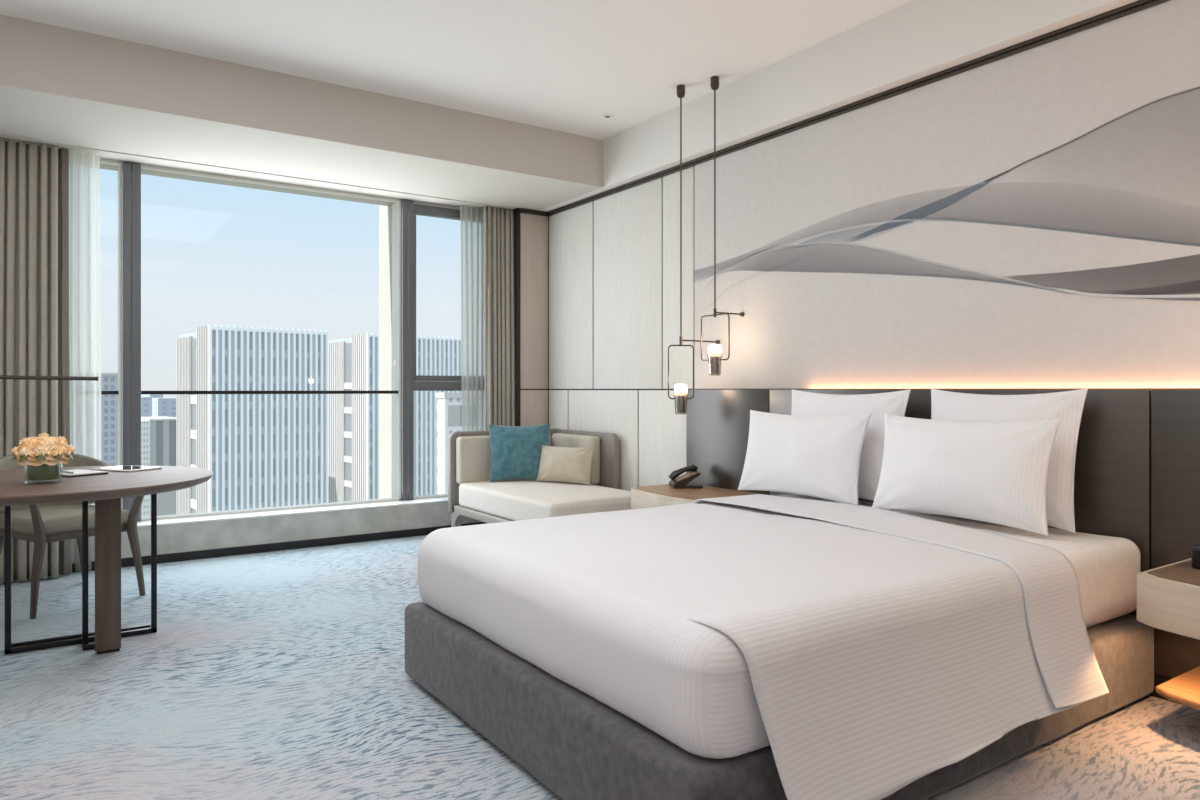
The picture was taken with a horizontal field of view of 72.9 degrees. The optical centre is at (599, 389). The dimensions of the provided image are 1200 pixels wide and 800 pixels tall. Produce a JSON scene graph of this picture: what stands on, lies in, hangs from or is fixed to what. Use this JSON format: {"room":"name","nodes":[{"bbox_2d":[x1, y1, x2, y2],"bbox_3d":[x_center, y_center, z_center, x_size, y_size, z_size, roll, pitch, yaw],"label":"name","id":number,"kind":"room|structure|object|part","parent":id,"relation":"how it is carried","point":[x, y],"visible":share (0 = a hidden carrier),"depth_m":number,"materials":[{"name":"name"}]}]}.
{"room":"hotel room","nodes":[
{"label":"hotel room","id":0,"kind":"room"},
{"bbox_2d":[0,0,913,139],"bbox_3d":[-0.344,-1.900,2.424,5.250,0.200,8.200,0,0,-34],"label":"ceiling","id":1,"kind":"structure","parent":0,"point":[559,65],"depth_m":4.19,"materials":[{"name":"white paint"}]},
{"bbox_2d":[602,114,612,118],"bbox_3d":[0.049,-1.796,5.348,0.080,0.007,0.080,0,0,-34],"label":"recessed light","id":2,"kind":"object","parent":1,"relation":"in","point":[607,116],"visible":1,"depth_m":5.34,"materials":[{"name":"white paint"}]},
{"bbox_2d":[668,84,719,411],"bbox_3d":[0.575,-0.827,4.880,0.371,1.947,0.085,0,0,-34],"label":"pendant lamp","id":3,"kind":"object","parent":1,"relation":"hanging from","point":[679,389],"visible":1,"depth_m":4.81,"materials":[{"name":"brown metal"}]},
{"bbox_2d":[674,384,686,394],"bbox_3d":[0.480,0.002,4.816,0.077,0.066,0.077,0,0,-34],"label":"diffuser","id":4,"kind":"object","parent":3,"relation":"attached to","point":[679,389],"depth_m":4.78,"materials":[{"name":"beige glass"}]},
{"bbox_3d":[0.480,-0.997,4.816,0.009,1.467,0.010,0,0,-34],"label":"rod","id":5,"kind":"part","parent":3,"relation":"part of","materials":[{"name":"brown metal"}]},
{"bbox_3d":[0.480,-0.103,4.816,0.158,0.323,0.008,0,0,-6],"label":"frame","id":6,"kind":"part","parent":3,"relation":"part of","materials":[{"name":"brown"}]},
{"bbox_3d":[0.605,-0.292,4.900,0.301,0.025,0.026,0,0,-34],"label":"wall arm","id":7,"kind":"part","parent":3,"relation":"part of","materials":[{"name":"brown metal"}]},
{"bbox_2d":[701,76,743,373],"bbox_3d":[0.737,-0.940,4.695,0.262,1.720,0.219,0,0,-8],"label":"pendant lamp","id":8,"kind":"object","parent":1,"relation":"hanging from","point":[713,350],"visible":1,"depth_m":4.68,"materials":[{"name":"brown metal"}]},
{"bbox_3d":[0.663,-1.081,4.685,0.009,1.298,0.010,0,0,-34],"label":"rod","id":9,"kind":"part","parent":8,"relation":"part of","materials":[{"name":"brown metal"}]},
{"bbox_2d":[708,345,721,355],"bbox_3d":[0.663,-0.225,4.685,0.077,0.066,0.077,0,0,-34],"label":"diffuser","id":10,"kind":"object","parent":8,"relation":"attached to","point":[713,350],"depth_m":4.65,"materials":[{"name":"beige glass"}]},
{"bbox_3d":[0.663,-0.300,4.685,0.008,0.268,0.243,0,0,-34],"label":"frame","id":11,"kind":"part","parent":8,"relation":"part of","materials":[{"name":"brown"}]},
{"bbox_3d":[0.755,-0.445,4.747,0.223,0.025,0.026,0,0,-34],"label":"wall arm","id":12,"kind":"part","parent":8,"relation":"part of","materials":[{"name":"brown metal"}]},
{"bbox_2d":[514,208,548,425],"bbox_3d":[-0.688,-0.080,6.827,0.307,2.760,0.524,0,0,-34],"label":"wall","id":13,"kind":"structure","parent":0,"point":[531,232],"depth_m":6.61,"materials":[{"name":"grey wood"}]},
{"bbox_2d":[0,138,69,583],"bbox_3d":[-3.596,-0.182,4.539,1.063,2.548,0.248,0,0,-34],"label":"curtain","id":14,"kind":"object","parent":13,"relation":"hanging from","point":[34,178],"visible":0.75,"depth_m":4.75,"materials":[{"name":"fabric"}]},
{"bbox_2d":[69,150,100,571],"bbox_3d":[-3.158,-0.182,4.933,0.218,2.548,0.125,0,0,-34],"label":"sheer curtain","id":15,"kind":"object","parent":13,"relation":"hanging from","point":[84,167],"visible":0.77,"depth_m":4.96,"materials":[{"name":"white fabric"}]},
{"bbox_2d":[0,136,514,208],"bbox_3d":[-2.530,-1.457,5.300,4.455,0.006,0.015,0,0,-34],"label":"trim","id":16,"kind":"structure","parent":13,"relation":"attached to","point":[0,136],"depth_m":5.38,"materials":[{"name":"grey paint"}]},
{"bbox_2d":[72,494,481,562],"bbox_3d":[-2.671,1.075,5.507,4.455,0.450,0.485,0,0,-34],"label":"window sill","id":17,"kind":"structure","parent":13,"relation":"in","point":[197,533],"depth_m":5.59,"materials":[{"name":"stone"}]},
{"bbox_2d":[70,522,487,572],"bbox_3d":[-2.539,1.073,5.313,4.455,0.055,0.015,0,0,-34],"label":"baseboard","id":18,"kind":"structure","parent":17,"relation":"attached to","point":[222,552],"depth_m":5.53,"materials":[{"name":"black paint"}]},
{"bbox_2d":[100,159,460,521],"bbox_3d":[-2.779,-0.500,5.667,4.455,3.200,0.520,0,0,-34],"label":"window","id":19,"kind":"structure","parent":17,"relation":"attached to","point":[398,379],"depth_m":6.23,"materials":[{"name":"grey metal"}]},
{"bbox_3d":[-3.836,0.020,4.790,1.720,0.024,0.015,0,0,-34],"label":"guard rail","id":20,"kind":"part","parent":19,"relation":"part of","materials":[{"name":"grey metal"}]},
{"bbox_3d":[-2.266,0.020,5.769,1.746,0.024,0.015,0,0,-34],"label":"guard rail","id":21,"kind":"part","parent":19,"relation":"part of","materials":[{"name":"grey metal"}]},
{"bbox_3d":[-2.669,0.852,5.505,4.455,0.027,0.070,0,0,-34],"label":"frame rail","id":22,"kind":"part","parent":19,"relation":"part of","materials":[{"name":"white metal"}]},
{"bbox_3d":[-1.142,-0.773,6.525,0.783,1.327,0.075,0,0,-34],"label":"casement frame","id":23,"kind":"part","parent":19,"relation":"part of","materials":[{"name":"grey metal"}]},
{"bbox_3d":[-2.600,0.858,5.404,4.455,0.015,0.235,0,0,-34],"label":"window sill","id":24,"kind":"part","parent":17,"relation":"part of","materials":[{"name":"white stone"}]},
{"bbox_2d":[0,14,603,210],"bbox_3d":[-2.312,-1.630,5.161,4.660,0.340,1.460,0,0,-34],"label":"ceiling soffit","id":25,"kind":"object","parent":13,"relation":"attached to","point":[59,85],"depth_m":4.80,"materials":[{"name":"grey paint"}]},
{"bbox_2d":[460,205,484,430],"bbox_3d":[-1.008,-0.182,6.488,0.237,2.548,0.054,0,0,-34],"label":"sheer curtain","id":26,"kind":"object","parent":13,"relation":"hanging from","point":[471,218],"visible":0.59,"depth_m":6.47,"materials":[{"name":"white fabric"}]},
{"bbox_2d":[483,206,514,430],"bbox_3d":[-0.800,-0.182,6.502,0.263,2.548,0.080,0,0,-34],"label":"curtain","id":27,"kind":"object","parent":13,"relation":"hanging from","point":[498,223],"visible":0.69,"depth_m":6.50,"materials":[{"name":"fabric"}]},
{"bbox_3d":[-0.746,-0.180,6.667,0.032,2.560,0.324,0,0,-34],"label":"panel","id":28,"kind":"part","parent":13,"relation":"part of","materials":[{"name":"black paint"}]},
{"bbox_3d":[-0.538,0.512,6.625,0.257,1.015,0.014,0,0,-34],"label":"panel","id":29,"kind":"part","parent":13,"relation":"part of","materials":[{"name":"beige wood"}]},
{"bbox_3d":[-0.538,-0.715,6.625,0.257,1.420,0.014,0,0,-34],"label":"panel","id":30,"kind":"part","parent":13,"relation":"part of","materials":[{"name":"beige wood"}]},
{"bbox_2d":[0,535,1199,799],"bbox_3d":[-0.316,1.200,2.473,4.950,0.200,7.850,0,0,-34],"label":"floor","id":31,"kind":"structure","parent":0,"point":[274,675],"depth_m":2.74,"materials":[{"name":"carpet"}]},
{"bbox_2d":[0,453,145,618],"bbox_3d":[-2.839,0.721,4.278,0.635,0.766,0.634,0,0,32],"label":"armchair","id":32,"kind":"object","parent":31,"relation":"on","point":[40,524],"visible":0.52,"depth_m":4.14,"materials":[{"name":"fabric"}]},
{"bbox_3d":[-3.153,0.841,4.226,0.132,0.525,0.049,0,0,-15],"label":"leg","id":33,"kind":"part","parent":32,"relation":"part of","materials":[{"name":"brown wood"}]},
{"bbox_3d":[-2.725,0.816,3.928,0.048,0.572,0.090,0,0,9],"label":"leg","id":34,"kind":"part","parent":32,"relation":"part of","materials":[{"name":"brown wood"}]},
{"bbox_3d":[-2.952,0.496,4.348,0.370,0.316,0.590,0,0,32],"label":"backrest","id":35,"kind":"part","parent":32,"relation":"part of","materials":[{"name":"fabric"}]},
{"bbox_3d":[-2.824,0.733,4.269,0.475,0.045,0.430,0,0,32],"label":"seat rail","id":36,"kind":"part","parent":32,"relation":"part of","materials":[{"name":"brown wood"}]},
{"bbox_3d":[-2.821,0.674,4.267,0.510,0.082,0.470,0,0,32],"label":"seat","id":37,"kind":"part","parent":32,"relation":"part of","materials":[{"name":"fabric"}]},
{"bbox_3d":[-2.931,0.841,4.583,0.049,0.525,0.132,0,0,-12],"label":"leg","id":38,"kind":"part","parent":32,"relation":"part of","materials":[{"name":"brown wood"}]},
{"bbox_3d":[-2.474,0.816,4.331,0.090,0.572,0.048,0,0,-36],"label":"leg","id":39,"kind":"part","parent":32,"relation":"part of","materials":[{"name":"brown wood"}]},
{"bbox_2d":[0,465,212,654],"bbox_3d":[-2.193,0.730,3.285,1.136,0.740,1.136,0,0,-34],"label":"round table","id":40,"kind":"object","parent":31,"relation":"on","point":[107,491],"visible":0.91,"depth_m":3.38,"materials":[{"name":"brown wood"}]},
{"bbox_2d":[11,433,74,479],"bbox_3d":[-2.148,0.263,3.135,0.206,0.192,0.208,0,0,-34],"label":"flower arrangement","id":41,"kind":"object","parent":40,"relation":"on","point":[43,455],"visible":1,"depth_m":3.08,"materials":[{"name":"orange plant"}]},
{"bbox_3d":[-2.288,1.089,3.578,0.537,0.022,0.022,0,0,-34],"label":"floor rail","id":42,"kind":"part","parent":40,"relation":"part of","materials":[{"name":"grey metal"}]},
{"bbox_3d":[-2.243,0.745,3.530,0.557,0.711,0.022,0,0,-34],"label":"leg frame","id":43,"kind":"part","parent":40,"relation":"part of","materials":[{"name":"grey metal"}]},
{"bbox_2d":[60,469,108,476],"bbox_3d":[-2.229,0.354,3.442,0.220,0.010,0.160,0,0,28],"label":"notepad","id":44,"kind":"object","parent":40,"relation":"on","point":[77,472],"visible":0.73,"depth_m":3.41,"materials":[{"name":"white paper"}]},
{"bbox_3d":[-2.207,0.745,3.481,0.022,0.711,0.022,0,0,-34],"label":"leg","id":45,"kind":"part","parent":40,"relation":"part of","materials":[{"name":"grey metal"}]},
{"bbox_3d":[-2.142,1.089,3.453,0.097,0.022,0.022,0,0,-34],"label":"floor rail","id":46,"kind":"part","parent":40,"relation":"part of","materials":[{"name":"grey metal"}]},
{"bbox_3d":[-2.064,0.739,3.406,0.093,0.698,0.045,0,0,-34],"label":"plank leg","id":47,"kind":"part","parent":40,"relation":"part of","materials":[{"name":"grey wood"}]},
{"bbox_2d":[90,465,161,471],"bbox_3d":[-2.131,0.355,3.654,0.240,0.008,0.170,0,0,21],"label":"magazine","id":48,"kind":"object","parent":40,"relation":"on","point":[124,468],"visible":0.99,"depth_m":3.61,"materials":[{"name":"white paper"}]},
{"bbox_2d":[448,428,630,526],"bbox_3d":[-0.320,0.705,5.635,0.950,0.790,1.450,0,0,-34],"label":"daybed","id":49,"kind":"object","parent":31,"relation":"on","point":[471,493],"visible":0.6,"depth_m":5.78,"materials":[{"name":"fabric"}]},
{"bbox_3d":[-1.024,0.998,5.907,0.050,0.205,0.170,0,0,-34],"label":"leg","id":50,"kind":"part","parent":49,"relation":"part of","materials":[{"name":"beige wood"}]},
{"bbox_3d":[-0.337,0.875,5.624,0.870,0.060,1.410,0,0,-34],"label":"seat frame","id":51,"kind":"part","parent":49,"relation":"part of","materials":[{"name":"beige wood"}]},
{"bbox_2d":[456,436,550,483],"bbox_3d":[-0.716,0.520,6.125,0.775,0.350,0.095,0,0,-34],"label":"cushion","id":52,"kind":"object","parent":49,"relation":"on","point":[473,453],"depth_m":5.93,"materials":[{"name":"fabric"}]},
{"bbox_3d":[-0.713,0.605,6.215,0.950,0.590,0.050,0,0,-34],"label":"panel","id":53,"kind":"part","parent":49,"relation":"part of","materials":[{"name":"grey fabric"}]},
{"bbox_2d":[488,424,549,481],"bbox_3d":[-0.584,0.463,5.968,0.463,0.413,0.190,0,0,-11],"label":"cushion","id":54,"kind":"object","parent":49,"relation":"on","point":[515,450],"visible":0.88,"depth_m":5.90,"materials":[{"name":"teal fabric"}]},
{"bbox_2d":[459,479,630,520],"bbox_3d":[-0.334,0.756,5.553,0.785,0.177,1.330,0,0,-34],"label":"seat cushion","id":55,"kind":"object","parent":49,"relation":"on","point":[514,499],"depth_m":5.28,"materials":[{"name":"fabric"}]},
{"bbox_2d":[536,445,594,484],"bbox_3d":[-0.249,0.538,5.831,0.441,0.261,0.176,0,0,27],"label":"cushion","id":56,"kind":"object","parent":49,"relation":"on","point":[562,464],"visible":1,"depth_m":5.76,"materials":[{"name":"beige fabric"}]},
{"bbox_2d":[552,433,599,484],"bbox_3d":[-0.187,0.517,6.112,0.095,0.355,0.570,0,0,-34],"label":"cushion","id":57,"kind":"object","parent":49,"relation":"on","point":[573,440],"depth_m":5.93,"materials":[{"name":"fabric"}]},
{"bbox_3d":[-0.102,0.608,6.115,0.050,0.585,0.800,0,0,-34],"label":"panel","id":58,"kind":"part","parent":49,"relation":"part of","materials":[{"name":"grey fabric"}]},
{"bbox_2d":[631,484,758,509],"bbox_3d":[0.558,0.840,4.581,0.490,0.520,0.861,0,0,-34],"label":"nightstand","id":59,"kind":"object","parent":31,"relation":"on","point":[642,497],"visible":0.23,"depth_m":4.57,"materials":[{"name":"paint"}]},
{"bbox_2d":[669,465,702,488],"bbox_3d":[0.505,0.514,4.826,0.182,0.129,0.150,0,0,-6],"label":"telephone","id":60,"kind":"object","parent":59,"relation":"on","point":[680,482],"visible":1,"depth_m":4.80,"materials":[{"name":"grey plastic"}]},
{"bbox_2d":[405,494,1153,799],"bbox_3d":[0.615,0.816,2.989,2.158,0.568,1.706,0,0,-34],"label":"bed","id":61,"kind":"object","parent":31,"relation":"on","point":[580,747],"visible":0.32,"depth_m":2.38,"materials":[{"name":"grey fabric"}]},
{"bbox_2d":[418,494,1108,799],"bbox_3d":[0.515,0.727,2.858,1.782,0.449,1.817,0,0,-34],"label":"duvet","id":62,"kind":"object","parent":61,"relation":"on","point":[874,651],"visible":0.99,"depth_m":2.18,"materials":[{"name":"fabric"}]},
{"bbox_2d":[611,514,1081,799],"bbox_3d":[0.553,0.732,2.549,1.345,0.440,1.260,0,0,-34],"label":"blanket","id":63,"kind":"object","parent":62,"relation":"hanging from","point":[871,661],"depth_m":2.12,"materials":[{"name":"fabric"}]},
{"bbox_2d":[738,410,870,504],"bbox_3d":[0.955,0.312,3.890,0.176,0.412,0.750,0,0,-34],"label":"pillow","id":64,"kind":"object","parent":61,"relation":"on","point":[813,456],"visible":0.97,"depth_m":3.78,"materials":[{"name":"fabric"}]},
{"bbox_2d":[791,389,910,500],"bbox_3d":[1.154,0.260,3.892,0.164,0.523,0.700,0,0,-34],"label":"pillow","id":65,"kind":"object","parent":61,"relation":"on","point":[895,403],"visible":0.38,"depth_m":3.71,"materials":[{"name":"fabric"}]},
{"bbox_3d":[0.648,0.672,3.012,2.076,0.281,1.634,0,0,-34],"label":"mattress","id":66,"kind":"part","parent":61,"relation":"part of","materials":[{"name":"white fabric"}]},
{"bbox_2d":[872,414,1060,535],"bbox_3d":[1.408,0.312,3.200,0.195,0.412,0.745,0,0,-34],"label":"pillow","id":67,"kind":"object","parent":61,"relation":"on","point":[991,472],"visible":0.97,"depth_m":3.09,"materials":[{"name":"fabric"}]},
{"bbox_2d":[931,388,1087,532],"bbox_3d":[1.587,0.260,3.249,0.160,0.528,0.645,0,0,-34],"label":"pillow","id":68,"kind":"object","parent":61,"relation":"on","point":[1067,406],"visible":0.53,"depth_m":3.06,"materials":[{"name":"fabric"}]},
{"bbox_2d":[1137,558,1199,710],"bbox_3d":[2.086,0.840,2.325,0.490,0.520,0.861,0,0,-34],"label":"nightstand","id":69,"kind":"object","parent":31,"relation":"on","point":[1168,596],"visible":0.97,"depth_m":2.51,"materials":[{"name":"paint"}]},
{"bbox_2d":[1156,666,1199,710],"bbox_3d":[2.111,0.959,2.342,0.430,0.022,0.800,0,0,-34],"label":"shelf","id":70,"kind":"object","parent":69,"relation":"attached to","point":[1184,689],"depth_m":2.57,"materials":[{"name":"brown wood"}]},
{"bbox_2d":[1192,544,1199,568],"bbox_3d":[1.979,0.541,2.603,0.083,0.075,0.120,0,0,-34],"label":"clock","id":71,"kind":"object","parent":69,"relation":"on","point":[1195,548],"visible":1,"depth_m":2.62,"materials":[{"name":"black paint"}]},
{"bbox_2d":[549,167,1199,490],"bbox_3d":[1.608,-0.250,3.867,0.200,3.100,8.000,0,0,-34],"label":"wall","id":72,"kind":"structure","parent":0,"point":[614,259],"depth_m":5.75,"materials":[{"name":"grey"}]},
{"bbox_3d":[-0.334,0.512,6.569,0.014,1.015,0.292,0,0,-34],"label":"panel","id":73,"kind":"part","parent":72,"relation":"part of","materials":[{"name":"white wood"}]},
{"bbox_3d":[-0.234,-0.715,6.420,0.014,1.420,0.650,0,0,-34],"label":"panel","id":74,"kind":"part","parent":72,"relation":"part of","materials":[{"name":"white wood"}]},
{"bbox_3d":[0.012,0.512,6.058,0.014,1.015,0.910,0,0,-34],"label":"panel","id":75,"kind":"part","parent":72,"relation":"part of","materials":[{"name":"white wood"}]},
{"bbox_3d":[0.187,-0.715,5.799,0.014,1.420,0.820,0,0,-34],"label":"panel","id":76,"kind":"part","parent":72,"relation":"part of","materials":[{"name":"white wood"}]},
{"bbox_3d":[0.481,0.512,5.366,0.014,1.015,0.730,0,0,-34],"label":"panel","id":77,"kind":"part","parent":72,"relation":"part of","materials":[{"name":"white wood"}]},
{"bbox_3d":[0.513,-0.715,5.317,0.014,1.420,0.311,0,0,-34],"label":"panel","id":78,"kind":"part","parent":72,"relation":"part of","materials":[{"name":"white wood"}]},
{"bbox_2d":[540,0,1137,211],"bbox_3d":[1.571,-1.630,3.842,0.290,0.340,8.000,0,0,-34],"label":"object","id":79,"kind":"structure","parent":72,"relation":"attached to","point":[917,39],"depth_m":4.09,"materials":[{"name":"white paint"}]},
{"bbox_2d":[520,0,1169,216],"bbox_3d":[1.564,-1.442,3.530,0.275,0.035,7.492,0,0,-34],"label":"trim","id":80,"kind":"structure","parent":72,"relation":"attached to","point":[1139,5],"depth_m":3.90,"materials":[{"name":"brown metal"}]},
{"bbox_2d":[686,390,1199,703],"bbox_3d":[1.770,0.550,3.335,0.127,1.100,4.237,0,0,-34],"label":"headboard","id":81,"kind":"object","parent":72,"relation":"attached to","point":[1137,474],"visible":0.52,"depth_m":3.00,"materials":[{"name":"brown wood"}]},
{"bbox_3d":[0.746,0.510,4.774,0.030,1.020,0.699,0,0,-34],"label":"panel","id":82,"kind":"part","parent":81,"relation":"part of","materials":[{"name":"brown wood"}]},
{"bbox_3d":[1.468,0.510,3.707,0.030,1.020,1.866,0,0,-34],"label":"panel","id":83,"kind":"part","parent":81,"relation":"part of","materials":[{"name":"grey fabric"}]},
{"bbox_3d":[2.459,0.510,2.245,0.030,1.020,1.654,0,0,-34],"label":"panel","id":84,"kind":"part","parent":81,"relation":"part of","materials":[{"name":"grey fabric"}]},
{"bbox_2d":[695,0,1199,388],"bbox_3d":[2.185,-0.715,2.838,0.023,1.420,5.650,0,0,-34],"label":"wall mural","id":85,"kind":"object","parent":72,"relation":"attached to","point":[1030,218],"visible":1,"depth_m":3.57,"materials":[{"name":"paper"}]},
{"bbox_3d":[-2.428,-0.250,1.043,0.150,3.100,8.150,0,0,-34],"label":"wall","id":86,"kind":"structure","parent":0,"visible":0},
{"bbox_2d":[0,375,97,380],"bbox_3d":[-3.483,-0.069,4.139,1.575,0.040,0.024,0,0,-34],"label":"metal rod","id":87,"kind":"object","parent":86,"relation":"attached to","point":[1,376],"visible":1,"depth_m":4.44,"materials":[{"name":"brown metal"}]},
{"label":"outside","id":88,"kind":"structure","parent":0,"visible":0},
{"bbox_3d":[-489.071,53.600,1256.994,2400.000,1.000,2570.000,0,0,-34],"label":"ground","id":89,"kind":"structure","parent":88,"visible":0},
{"bbox_2d":[101,373,117,465],"bbox_3d":[-104.145,24.961,162.592,9.987,56.279,25.150,0,0,-41],"label":"apartment tower","id":90,"kind":"structure","parent":89,"relation":"on","point":[109,381],"depth_m":155.15,"materials":[{"name":"grey stone"}]},
{"bbox_2d":[141,397,151,416],"bbox_3d":[-309.990,29.022,539.610,14.039,48.157,40.150,0,0,-41],"label":"building","id":91,"kind":"structure","parent":89,"relation":"on","point":[146,402],"depth_m":526.79,"materials":[{"name":"grey stone"}]},
{"bbox_2d":[141,394,162,397],"bbox_3d":[-397.039,28.024,718.426,10.398,50.152,40.150,0,0,-41],"label":"building","id":92,"kind":"structure","parent":89,"relation":"on","point":[142,395],"depth_m":704.39,"materials":[{"name":"grey stone"}]},
{"bbox_2d":[141,416,175,516],"bbox_3d":[-132.867,30.761,241.627,12.093,44.678,25.300,0,0,-41],"label":"low office","id":93,"kind":"structure","parent":89,"relation":"on","point":[158,433],"depth_m":231.72,"materials":[{"name":"white concrete"}]},
{"bbox_2d":[152,398,175,416],"bbox_3d":[-331.289,29.810,622.205,22.028,46.580,40.150,0,0,-41],"label":"building","id":94,"kind":"structure","parent":89,"relation":"on","point":[160,406],"depth_m":604.56,"materials":[{"name":"grey stone"}]},
{"bbox_2d":[176,324,327,513],"bbox_3d":[-52.357,22.147,121.995,16.573,61.905,17.771,0,0,-41],"label":"office tower","id":95,"kind":"structure","parent":89,"relation":"on","point":[260,450],"depth_m":115.30,"materials":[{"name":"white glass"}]},
{"bbox_2d":[328,333,460,502],"bbox_3d":[-45.657,20.810,180.194,22.374,64.581,21.325,0,0,-41],"label":"office tower","id":96,"kind":"structure","parent":89,"relation":"on","point":[353,363],"depth_m":173.00,"materials":[{"name":"white concrete"}]},
{"bbox_2d":[436,392,461,493],"bbox_3d":[-12.457,26.693,77.477,6.346,52.815,1.650,0,0,-41],"label":"building","id":97,"kind":"structure","parent":89,"relation":"on","point":[449,413],"depth_m":75.48,"materials":[{"name":"grey stone"}]},
{"bbox_3d":[-12.650,2.435,76.398,3.650,1.900,0.080,0,0,-41],"label":"grey panel","id":98,"kind":"part","parent":97,"relation":"part of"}
]}

